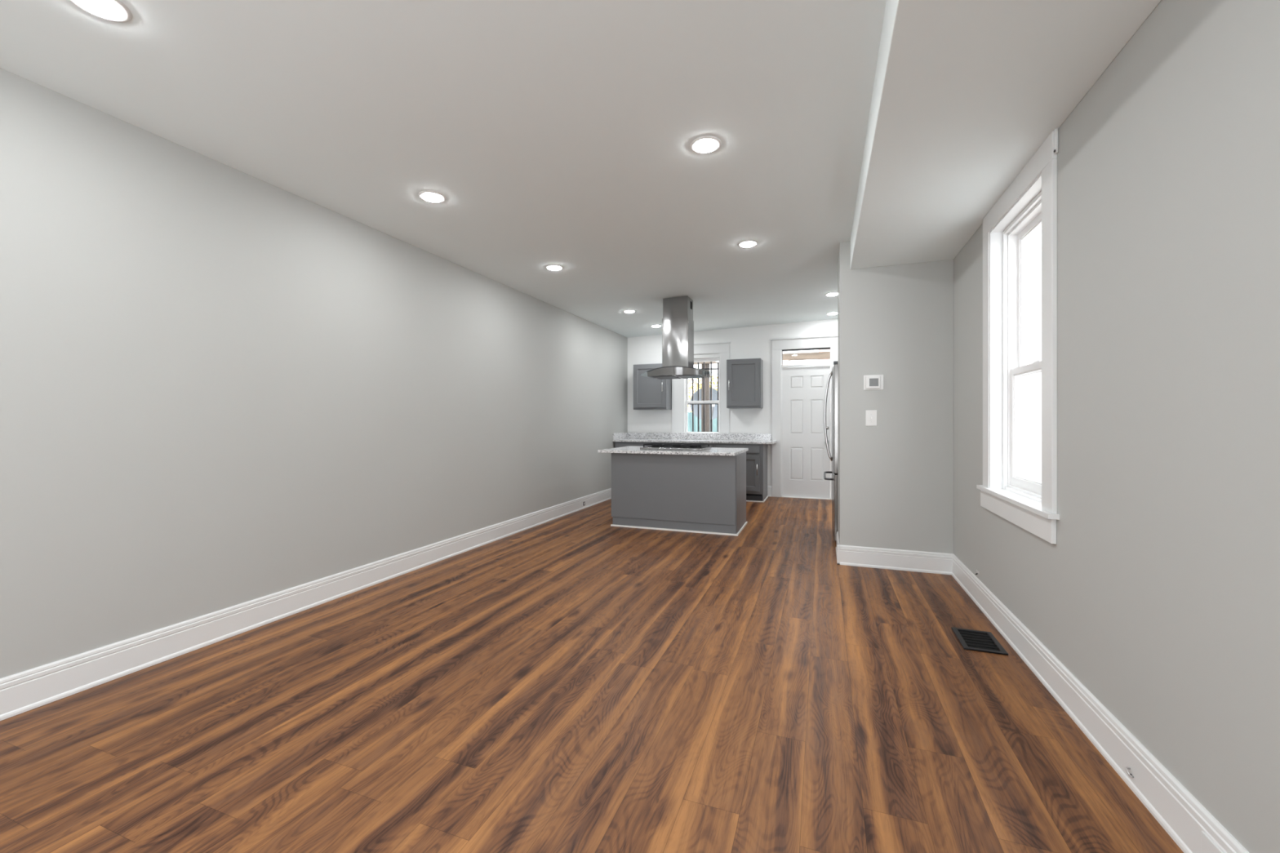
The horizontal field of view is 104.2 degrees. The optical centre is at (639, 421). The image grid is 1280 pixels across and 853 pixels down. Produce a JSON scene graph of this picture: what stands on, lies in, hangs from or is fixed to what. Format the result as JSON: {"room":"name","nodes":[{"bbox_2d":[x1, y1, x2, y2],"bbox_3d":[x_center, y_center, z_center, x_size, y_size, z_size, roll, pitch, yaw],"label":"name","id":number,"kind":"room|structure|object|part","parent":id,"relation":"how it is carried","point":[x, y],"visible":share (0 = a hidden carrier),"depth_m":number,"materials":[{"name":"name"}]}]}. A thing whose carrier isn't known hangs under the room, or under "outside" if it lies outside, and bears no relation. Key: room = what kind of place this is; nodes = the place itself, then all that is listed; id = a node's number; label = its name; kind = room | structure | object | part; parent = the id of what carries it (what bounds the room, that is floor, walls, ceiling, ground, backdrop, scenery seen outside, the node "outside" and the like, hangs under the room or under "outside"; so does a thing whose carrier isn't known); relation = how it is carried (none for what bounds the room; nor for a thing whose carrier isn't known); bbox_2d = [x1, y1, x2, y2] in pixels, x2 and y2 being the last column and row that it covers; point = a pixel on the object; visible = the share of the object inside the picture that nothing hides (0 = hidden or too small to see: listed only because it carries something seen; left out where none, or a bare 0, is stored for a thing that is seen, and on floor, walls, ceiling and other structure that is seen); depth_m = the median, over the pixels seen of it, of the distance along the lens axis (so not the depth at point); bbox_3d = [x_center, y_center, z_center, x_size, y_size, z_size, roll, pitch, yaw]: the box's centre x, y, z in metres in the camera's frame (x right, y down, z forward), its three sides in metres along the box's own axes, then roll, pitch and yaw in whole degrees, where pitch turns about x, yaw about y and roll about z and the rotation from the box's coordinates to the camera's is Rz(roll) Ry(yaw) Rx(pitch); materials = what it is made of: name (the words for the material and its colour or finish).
{"room":"empty living room","nodes":[
{"label":"empty living room","id":0,"kind":"room"},
{"bbox_2d":[0,67,627,678],"bbox_3d":[-1.907,-0.110,4.064,0.150,2.820,9.810,0,0,20],"label":"wall","id":1,"kind":"structure","parent":0,"point":[222,386],"depth_m":2.75,"materials":[{"name":"grey paint"}]},
{"bbox_2d":[0,488,611,720],"bbox_3d":[-1.827,1.119,4.034,0.020,0.163,9.410,0,0,20],"label":"baseboard","id":2,"kind":"structure","parent":1,"relation":"attached to","point":[24,691],"depth_m":2.73,"materials":[{"name":"white paint"}]},
{"bbox_2d":[0,0,886,337],"bbox_3d":[0.123,-1.612,3.231,4.600,0.376,9.850,0,0,20],"label":"ceiling","id":3,"kind":"structure","parent":0,"point":[559,132],"depth_m":2.40,"materials":[{"name":"paint"}]},
{"bbox_2d":[69,0,132,22],"bbox_3d":[-1.874,-1.444,1.719,0.168,0.015,0.168,-2,-1,20],"label":"recessed light","id":4,"kind":"object","parent":3,"relation":"in","point":[114,11],"visible":1,"depth_m":1.74,"materials":[{"name":"white plastic"}]},
{"bbox_2d":[417,190,446,203],"bbox_3d":[-1.336,-1.444,3.202,0.168,0.015,0.168,-2,-1,20],"label":"recessed light","id":5,"kind":"object","parent":3,"relation":"in","point":[428,196],"visible":1,"depth_m":3.18,"materials":[{"name":"white plastic"}]},
{"bbox_2d":[545,264,563,271],"bbox_3d":[-0.803,-1.444,4.670,0.168,0.015,0.168,-2,-1,20],"label":"recessed light","id":6,"kind":"object","parent":3,"relation":"in","point":[551,267],"visible":1,"depth_m":4.65,"materials":[{"name":"white plastic"}]},
{"bbox_2d":[622,309,635,312],"bbox_3d":[-0.139,-1.444,6.516,0.168,0.015,0.168,-2,-1,20],"label":"recessed light","id":7,"kind":"object","parent":3,"relation":"in","point":[628,310],"visible":1,"depth_m":6.48,"materials":[{"name":"white plastic"}]},
{"bbox_2d":[650,324,661,327],"bbox_3d":[0.245,-1.444,7.516,0.168,0.015,0.168,-2,-1,20],"label":"recessed light","id":8,"kind":"object","parent":3,"relation":"in","point":[652,326],"visible":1,"depth_m":7.48,"materials":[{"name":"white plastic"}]},
{"bbox_2d":[646,295,719,379],"bbox_3d":[0.457,-1.002,5.970,0.910,0.938,0.599,0,0,20],"label":"range hood","id":9,"kind":"object","parent":3,"relation":"hanging from","point":[677,322],"visible":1,"depth_m":5.84,"materials":[{"name":"silver metal"}]},
{"bbox_3d":[0.375,-0.615,5.749,0.675,0.045,0.126,0,0,20],"label":"edge trim","id":10,"kind":"part","parent":9,"relation":"part of","materials":[{"name":"grey metal"}]},
{"bbox_2d":[647,367,710,379],"bbox_3d":[0.454,-0.583,5.963,0.670,0.090,0.534,0,0,20],"label":"hood","id":11,"kind":"object","parent":9,"relation":"attached to","point":[662,373],"depth_m":5.77,"materials":[{"name":"silver metal"}]},
{"bbox_2d":[689,135,721,154],"bbox_3d":[0.354,-1.490,2.686,0.168,0.015,0.168,-2,-1,20],"label":"recessed light","id":12,"kind":"object","parent":3,"relation":"in","point":[703,144],"visible":1,"depth_m":2.67,"materials":[{"name":"white plastic"}]},
{"bbox_2d":[737,240,758,247],"bbox_3d":[0.904,-1.490,4.176,0.168,0.015,0.168,-2,-1,20],"label":"recessed light","id":13,"kind":"object","parent":3,"relation":"in","point":[748,243],"visible":1,"depth_m":4.15,"materials":[{"name":"white plastic"}]},
{"bbox_2d":[825,292,837,296],"bbox_3d":[2.277,-1.508,5.889,0.168,0.015,0.168,-2,-1,20],"label":"recessed light","id":14,"kind":"object","parent":3,"relation":"in","point":[831,294],"visible":0.83,"depth_m":5.86,"materials":[{"name":"white plastic"}]},
{"bbox_2d":[826,311,837,315],"bbox_3d":[2.686,-1.508,6.944,0.168,0.015,0.168,-2,-1,20],"label":"recessed light","id":15,"kind":"object","parent":3,"relation":"in","point":[832,313],"visible":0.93,"depth_m":6.92,"materials":[{"name":"white plastic"}]},
{"bbox_2d":[0,496,1183,852],"bbox_3d":[0.149,1.173,3.302,4.600,0.055,9.900,0,0,20],"label":"floor","id":16,"kind":"structure","parent":0,"point":[576,682],"depth_m":2.00,"materials":[{"name":"brown wood"}]},
{"bbox_2d":[614,441,653,448],"bbox_3d":[0.065,0.757,7.991,0.796,0.886,0.632,0,0,20],"label":"base cabinet","id":17,"kind":"object","parent":16,"relation":"on","point":[617,444],"visible":0.09,"depth_m":7.79,"materials":[{"name":"grey paint"}]},
{"bbox_3d":[-0.030,0.395,7.738,0.731,0.106,0.020,0,0,20],"label":"drawer","id":18,"kind":"part","parent":17,"relation":"part of","materials":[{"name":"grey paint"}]},
{"bbox_2d":[613,432,776,444],"bbox_3d":[0.826,0.248,7.720,2.453,0.132,0.616,0,0,20],"label":"countertop","id":19,"kind":"structure","parent":17,"relation":"on","point":[743,438],"depth_m":7.84,"materials":[{"name":"stone"}]},
{"bbox_2d":[610,452,747,536],"bbox_3d":[0.476,0.777,5.839,1.454,0.845,0.761,0,0,20],"label":"kitchen island","id":20,"kind":"object","parent":16,"relation":"on","point":[686,493],"visible":0.9,"depth_m":5.48,"materials":[{"name":"grey paint"}]},
{"bbox_2d":[597,445,748,455],"bbox_3d":[0.423,0.340,5.930,1.570,0.031,1.007,0,0,20],"label":"island countertop","id":21,"kind":"structure","parent":20,"relation":"on","point":[630,449],"depth_m":5.53,"materials":[{"name":"stone"}]},
{"bbox_2d":[640,442,711,450],"bbox_3d":[0.431,0.291,5.908,0.730,0.064,0.523,0,0,20],"label":"gas cooktop","id":22,"kind":"object","parent":21,"relation":"in","point":[655,446],"visible":1,"depth_m":5.75,"materials":[{"name":"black metal"}]},
{"bbox_3d":[0.470,1.192,5.820,1.454,0.017,0.721,0,0,20],"label":"shoe molding","id":23,"kind":"part","parent":20,"relation":"part of","materials":[{"name":"white paint"}]},
{"bbox_3d":[1.136,0.776,5.576,0.006,0.843,0.699,0,0,20],"label":"panel","id":24,"kind":"part","parent":20,"relation":"part of","materials":[{"name":"grey wood"}]},
{"bbox_2d":[667,442,714,447],"bbox_3d":[0.814,0.757,7.716,0.797,0.886,0.632,0,0,20],"label":"base cabinet","id":25,"kind":"object","parent":16,"relation":"on","point":[712,445],"visible":0.06,"depth_m":7.36,"materials":[{"name":"grey paint"}]},
{"bbox_2d":[714,443,768,502],"bbox_3d":[1.523,0.731,7.455,0.713,0.834,0.632,0,0,20],"label":"base cabinet","id":26,"kind":"object","parent":16,"relation":"on","point":[757,454],"visible":0.52,"depth_m":7.14,"materials":[{"name":"grey paint"}]},
{"bbox_3d":[1.416,0.395,7.206,0.624,0.106,0.020,0,0,20],"label":"drawer","id":27,"kind":"part","parent":26,"relation":"part of","materials":[{"name":"grey paint"}]},
{"bbox_3d":[1.563,0.737,7.153,0.184,0.393,0.019,0,0,20],"label":"recessed panel","id":28,"kind":"part","parent":26,"relation":"part of","materials":[{"name":"grey paint"}]},
{"bbox_3d":[1.563,0.737,7.152,0.308,0.517,0.020,0,0,20],"label":"door","id":29,"kind":"part","parent":26,"relation":"part of","materials":[{"name":"grey paint"}]},
{"bbox_3d":[1.529,1.139,7.469,0.713,0.018,0.575,0,0,20],"label":"shoe molding","id":30,"kind":"part","parent":26,"relation":"part of","materials":[{"name":"white paint"}]},
{"bbox_3d":[1.849,0.731,7.361,0.012,0.834,0.566,0,0,20],"label":"panel","id":31,"kind":"part","parent":26,"relation":"part of","materials":[{"name":"grey wood"}]},
{"bbox_2d":[823,360,837,541],"bbox_3d":[2.325,0.309,5.064,0.854,1.782,0.910,0,0,20],"label":"refrigerator","id":32,"kind":"object","parent":16,"relation":"on","point":[833,373],"visible":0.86,"depth_m":4.81,"materials":[{"name":"grey metal"}]},
{"bbox_3d":[1.951,-0.058,5.148,0.094,0.927,0.024,0,0,20],"label":"handle","id":33,"kind":"part","parent":32,"relation":"part of","materials":[{"name":"silver metal"}]},
{"bbox_3d":[1.964,0.560,5.196,0.086,0.020,0.730,0,0,20],"label":"handle","id":34,"kind":"part","parent":32,"relation":"part of","materials":[{"name":"grey metal"}]},
{"bbox_3d":[2.026,0.822,5.174,0.054,0.632,0.910,0,0,20],"label":"freezer drawer","id":35,"kind":"part","parent":32,"relation":"part of","materials":[{"name":"silver metal"}]},
{"bbox_3d":[1.947,-0.029,4.959,0.054,1.046,0.452,0,0,20],"label":"door","id":36,"kind":"part","parent":32,"relation":"part of","materials":[{"name":"silver metal"}]},
{"bbox_2d":[951,626,1008,655],"bbox_3d":[1.849,1.195,2.722,0.196,0.008,0.292,0,0,20],"label":"floor vent","id":37,"kind":"object","parent":16,"relation":"in","point":[973,641],"visible":1,"depth_m":2.71,"materials":[{"name":"black metal"}]},
{"bbox_2d":[627,318,837,486],"bbox_3d":[1.737,-0.175,7.843,4.080,2.950,0.200,0,0,20],"label":"wall","id":38,"kind":"structure","parent":0,"point":[748,342],"depth_m":7.79,"materials":[{"name":"white paint"}]},
{"bbox_2d":[633,363,671,409],"bbox_3d":[0.197,-0.564,8.113,0.564,0.732,0.355,0,0,20],"label":"upper cabinet","id":39,"kind":"object","parent":38,"relation":"attached to","point":[649,393],"visible":0.88,"depth_m":8.00,"materials":[{"name":"grey paint"}]},
{"bbox_3d":[0.152,-0.572,7.989,0.412,0.564,0.019,0,0,20],"label":"recessed panel","id":40,"kind":"part","parent":39,"relation":"part of","materials":[{"name":"grey paint"}]},
{"bbox_2d":[627,432,771,440],"bbox_3d":[0.892,0.233,8.012,2.375,0.102,0.022,0,0,20],"label":"backsplash","id":41,"kind":"structure","parent":38,"relation":"attached to","point":[767,437],"depth_m":7.97,"materials":[{"name":"stone"}]},
{"bbox_2d":[671,341,730,433],"bbox_3d":[0.991,-0.481,8.073,0.984,1.562,0.202,0,0,20],"label":"window","id":42,"kind":"structure","parent":38,"relation":"in","point":[719,352],"depth_m":8.00,"materials":[{"name":"white paint"}]},
{"bbox_3d":[0.618,-0.396,8.137,0.200,1.391,0.020,0,0,20],"label":"casing","id":43,"kind":"part","parent":42,"relation":"part of","materials":[{"name":"white paint"}]},
{"bbox_3d":[1.020,-0.068,8.072,0.572,0.535,0.035,0,0,20],"label":"sash","id":44,"kind":"part","parent":42,"relation":"part of","materials":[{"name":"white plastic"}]},
{"bbox_3d":[1.034,-0.670,8.109,0.572,0.730,0.035,0,0,20],"label":"sash","id":45,"kind":"part","parent":42,"relation":"part of","materials":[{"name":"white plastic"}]},
{"bbox_3d":[0.967,-1.165,8.008,0.944,0.149,0.022,0,0,20],"label":"head casing","id":46,"kind":"part","parent":42,"relation":"part of","materials":[{"name":"white paint"}]},
{"bbox_3d":[1.342,-0.396,7.871,0.144,1.391,0.020,0,0,20],"label":"casing","id":47,"kind":"part","parent":42,"relation":"part of","materials":[{"name":"white paint"}]},
{"bbox_2d":[687,361,719,431],"bbox_3d":[1.080,-0.420,8.236,0.740,1.280,0.088,0,0,20],"label":"guard","id":48,"kind":"object","parent":38,"relation":"attached to","point":[704,368],"visible":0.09,"depth_m":8.26,"materials":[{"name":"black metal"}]},
{"bbox_2d":[726,358,763,408],"bbox_3d":[1.597,-0.577,7.598,0.506,0.738,0.355,0,0,20],"label":"upper cabinet","id":49,"kind":"object","parent":38,"relation":"attached to","point":[744,377],"visible":1,"depth_m":7.48,"materials":[{"name":"grey paint"}]},
{"bbox_3d":[1.551,-0.585,7.475,0.354,0.570,0.019,0,0,20],"label":"recessed panel","id":50,"kind":"part","parent":49,"relation":"part of","materials":[{"name":"grey paint"}]},
{"bbox_2d":[767,485,771,496],"bbox_3d":[1.988,1.069,7.633,0.060,0.163,0.020,0,0,20],"label":"baseboard","id":51,"kind":"structure","parent":38,"relation":"attached to","point":[769,488],"depth_m":7.63,"materials":[{"name":"white paint"}]},
{"bbox_2d":[769,334,837,499],"bbox_3d":[2.494,-0.061,7.490,1.032,2.427,0.180,0,0,20],"label":"door","id":52,"kind":"structure","parent":38,"relation":"in","point":[800,459],"depth_m":7.50,"materials":[{"name":"white paint"}]},
{"bbox_3d":[2.082,0.022,7.598,0.134,2.255,0.020,0,0,20],"label":"casing","id":53,"kind":"part","parent":52,"relation":"part of","materials":[{"name":"white paint"}]},
{"bbox_3d":[2.368,-0.597,7.525,0.172,0.166,0.009,0,0,20],"label":"panel","id":54,"kind":"part","parent":52,"relation":"part of","materials":[{"name":"white paint"}]},
{"bbox_3d":[2.368,-0.076,7.525,0.172,0.497,0.009,0,0,20],"label":"panel","id":55,"kind":"part","parent":52,"relation":"part of","materials":[{"name":"white paint"}]},
{"bbox_3d":[2.368,0.631,7.525,0.172,0.473,0.009,0,0,20],"label":"panel","id":56,"kind":"part","parent":52,"relation":"part of","materials":[{"name":"white paint"}]},
{"bbox_3d":[2.480,-1.177,7.451,0.984,0.145,0.022,0,0,20],"label":"head casing","id":57,"kind":"part","parent":52,"relation":"part of","materials":[{"name":"white paint"}]},
{"bbox_3d":[2.508,-0.984,7.527,0.692,0.243,0.040,0,0,20],"label":"transom frame","id":58,"kind":"part","parent":52,"relation":"part of","materials":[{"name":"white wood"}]},
{"bbox_3d":[2.638,-0.597,7.425,0.172,0.166,0.009,0,0,20],"label":"panel","id":59,"kind":"part","parent":52,"relation":"part of","materials":[{"name":"white paint"}]},
{"bbox_3d":[2.638,-0.076,7.425,0.172,0.497,0.009,0,0,20],"label":"panel","id":60,"kind":"part","parent":52,"relation":"part of","materials":[{"name":"white paint"}]},
{"bbox_3d":[2.638,0.631,7.425,0.172,0.473,0.009,0,0,20],"label":"panel","id":61,"kind":"part","parent":52,"relation":"part of","materials":[{"name":"white paint"}]},
{"bbox_3d":[2.880,0.022,7.305,0.134,2.255,0.020,0,0,20],"label":"casing","id":62,"kind":"part","parent":52,"relation":"part of","materials":[{"name":"white paint"}]},
{"bbox_2d":[837,240,953,553],"bbox_3d":[2.167,-0.150,4.307,0.832,2.900,0.540,0,0,20],"label":"wall","id":63,"kind":"structure","parent":0,"point":[895,475],"depth_m":4.05,"materials":[{"name":"grey paint"}]},
{"bbox_2d":[835,531,839,564],"bbox_3d":[1.764,1.119,4.444,0.020,0.163,0.560,0,0,20],"label":"baseboard","id":64,"kind":"structure","parent":63,"relation":"attached to","point":[837,538],"depth_m":4.23,"materials":[{"name":"white paint"}]},
{"bbox_2d":[865,409,876,426],"bbox_3d":[1.907,-0.031,4.104,0.086,0.130,0.019,0,0,20],"label":"light switch","id":65,"kind":"object","parent":63,"relation":"attached to","point":[870,415],"visible":1,"depth_m":4.11,"materials":[{"name":"white plastic"}]},
{"bbox_2d":[863,374,883,390],"bbox_3d":[1.921,-0.325,4.094,0.149,0.122,0.029,0,0,20],"label":"thermostat","id":66,"kind":"object","parent":63,"relation":"attached to","point":[873,382],"visible":1,"depth_m":4.08,"materials":[{"name":"white plastic"}]},
{"bbox_2d":[836,544,953,574],"bbox_3d":[2.061,1.119,4.047,0.852,0.163,0.020,0,0,20],"label":"baseboard","id":67,"kind":"structure","parent":63,"relation":"attached to","point":[855,556],"depth_m":4.04,"materials":[{"name":"white paint"}]},
{"bbox_2d":[850,0,1161,269],"bbox_3d":[1.064,-1.438,1.191,0.750,0.324,6.070,0,0,20],"label":"ceiling","id":68,"kind":"structure","parent":0,"point":[966,93],"depth_m":1.99,"materials":[{"name":"paint"}]},
{"bbox_2d":[1053,128,1058,154],"bbox_3d":[1.814,-1.224,2.170,0.017,0.104,0.018,0,0,20],"label":"cable","id":69,"kind":"object","parent":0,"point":[1055,131],"visible":1,"depth_m":2.17,"materials":[{"name":"white paint"}]},
{"bbox_2d":[953,0,1279,852],"bbox_3d":[2.070,-0.175,2.600,0.165,2.950,9.810,0,0,20],"label":"wall","id":70,"kind":"structure","parent":0,"point":[1157,589],"depth_m":1.45,"materials":[{"name":"grey paint"}]},
{"bbox_2d":[976,131,1059,544],"bbox_3d":[2.066,-0.369,2.644,0.208,1.814,1.080,0,0,20],"label":"window","id":71,"kind":"structure","parent":70,"relation":"in","point":[1029,202],"depth_m":2.91,"materials":[{"name":"white paint"}]},
{"bbox_3d":[2.148,-0.376,3.080,0.020,1.558,0.114,0,0,20],"label":"casing","id":72,"kind":"part","parent":71,"relation":"part of","materials":[{"name":"white paint"}]},
{"bbox_3d":[1.993,-1.215,2.657,0.020,0.120,1.014,0,0,20],"label":"head casing","id":73,"kind":"part","parent":71,"relation":"part of","materials":[{"name":"white paint"}]},
{"bbox_3d":[2.104,-0.370,2.616,0.102,1.546,0.762,0,0,20],"label":"frame","id":74,"kind":"part","parent":71,"relation":"part of","materials":[{"name":"white plastic"}]},
{"bbox_3d":[2.095,0.030,2.620,0.032,0.684,0.714,0,0,20],"label":"sash","id":75,"kind":"part","parent":71,"relation":"part of","materials":[{"name":"white glass"}]},
{"bbox_3d":[2.129,-0.686,2.607,0.032,0.841,0.714,0,0,20],"label":"sash","id":76,"kind":"part","parent":71,"relation":"part of","materials":[{"name":"white plastic"}]},
{"bbox_3d":[1.837,-0.376,2.235,0.020,1.558,0.114,0,0,20],"label":"casing","id":77,"kind":"part","parent":71,"relation":"part of","materials":[{"name":"white paint"}]},
{"bbox_2d":[951,554,1248,852],"bbox_3d":[1.407,1.119,1.065,0.020,0.163,6.070,0,0,20],"label":"baseboard","id":78,"kind":"structure","parent":70,"relation":"attached to","point":[1181,815],"depth_m":1.74,"materials":[{"name":"white paint"}]},
{"bbox_2d":[1124,767,1133,777],"bbox_3d":[1.604,1.152,1.634,0.016,0.026,0.024,0,0,20],"label":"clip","id":79,"kind":"object","parent":78,"relation":"attached to","point":[1126,768],"visible":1,"depth_m":1.63,"materials":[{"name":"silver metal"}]},
{"label":"outside","id":80,"kind":"structure","parent":0,"visible":0},
{"bbox_3d":[5.066,1.600,15.217,17.000,0.200,15.940,0,0,20],"label":"ground","id":81,"kind":"structure","parent":80,"visible":0},
{"bbox_2d":[689,404,701,419],"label":"satellite dish","id":82,"kind":"object","parent":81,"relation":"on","point":[695,406],"depth_m":10.27,"materials":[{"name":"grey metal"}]},
{"bbox_2d":[690,388,701,400],"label":"satellite dish","id":83,"kind":"object","parent":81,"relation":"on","point":[695,394],"depth_m":10.32,"materials":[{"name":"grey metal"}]},
{"bbox_2d":[687,412,717,431],"bbox_3d":[2.313,0.625,11.967,8.077,1.750,0.060,0,0,20],"label":"fence","id":84,"kind":"object","parent":81,"relation":"on","point":[689,414],"visible":0.02,"depth_m":12.29,"materials":[{"name":"teal paint"}]},
{"bbox_2d":[687,374,717,412],"bbox_3d":[2.718,-0.076,17.109,3.730,3.166,2.013,0,0,20],"label":"tree","id":85,"kind":"object","parent":81,"relation":"on","point":[695,383],"visible":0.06,"depth_m":17.08,"materials":[{"name":"green plant"}]},
{"bbox_2d":[701,363,710,431],"bbox_3d":[1.290,-0.025,9.776,0.140,3.050,0.140,0,0,20],"label":"porch post","id":86,"kind":"object","parent":81,"relation":"on","point":[707,365],"visible":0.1,"depth_m":9.72,"materials":[{"name":"beige wood"}]},
{"bbox_2d":[711,388,717,431],"label":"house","id":87,"kind":"structure","parent":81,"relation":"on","point":[714,406],"depth_m":10.28,"materials":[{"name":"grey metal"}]},
{"bbox_2d":[782,360,788,364],"bbox_3d":[2.685,0.182,9.209,0.120,2.635,0.140,0,0,20],"label":"porch column","id":88,"kind":"structure","parent":81,"relation":"on","point":[784,362],"depth_m":9.14,"materials":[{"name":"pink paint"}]},
{"bbox_2d":[693,351,830,364],"bbox_3d":[2.366,-1.195,9.327,4.800,0.120,0.140,0,0,20],"label":"beam","id":89,"kind":"structure","parent":88,"relation":"on","point":[815,355],"depth_m":9.04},
{"bbox_2d":[817,349,830,364],"bbox_3d":[6.452,-0.450,13.076,3.320,3.900,1.000,0,0,20],"label":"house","id":90,"kind":"structure","parent":81,"relation":"on","point":[820,361],"depth_m":13.13,"materials":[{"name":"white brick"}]},
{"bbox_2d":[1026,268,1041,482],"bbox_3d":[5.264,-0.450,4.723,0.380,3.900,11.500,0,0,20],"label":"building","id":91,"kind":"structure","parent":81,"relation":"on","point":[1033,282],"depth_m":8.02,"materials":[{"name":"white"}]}
]}

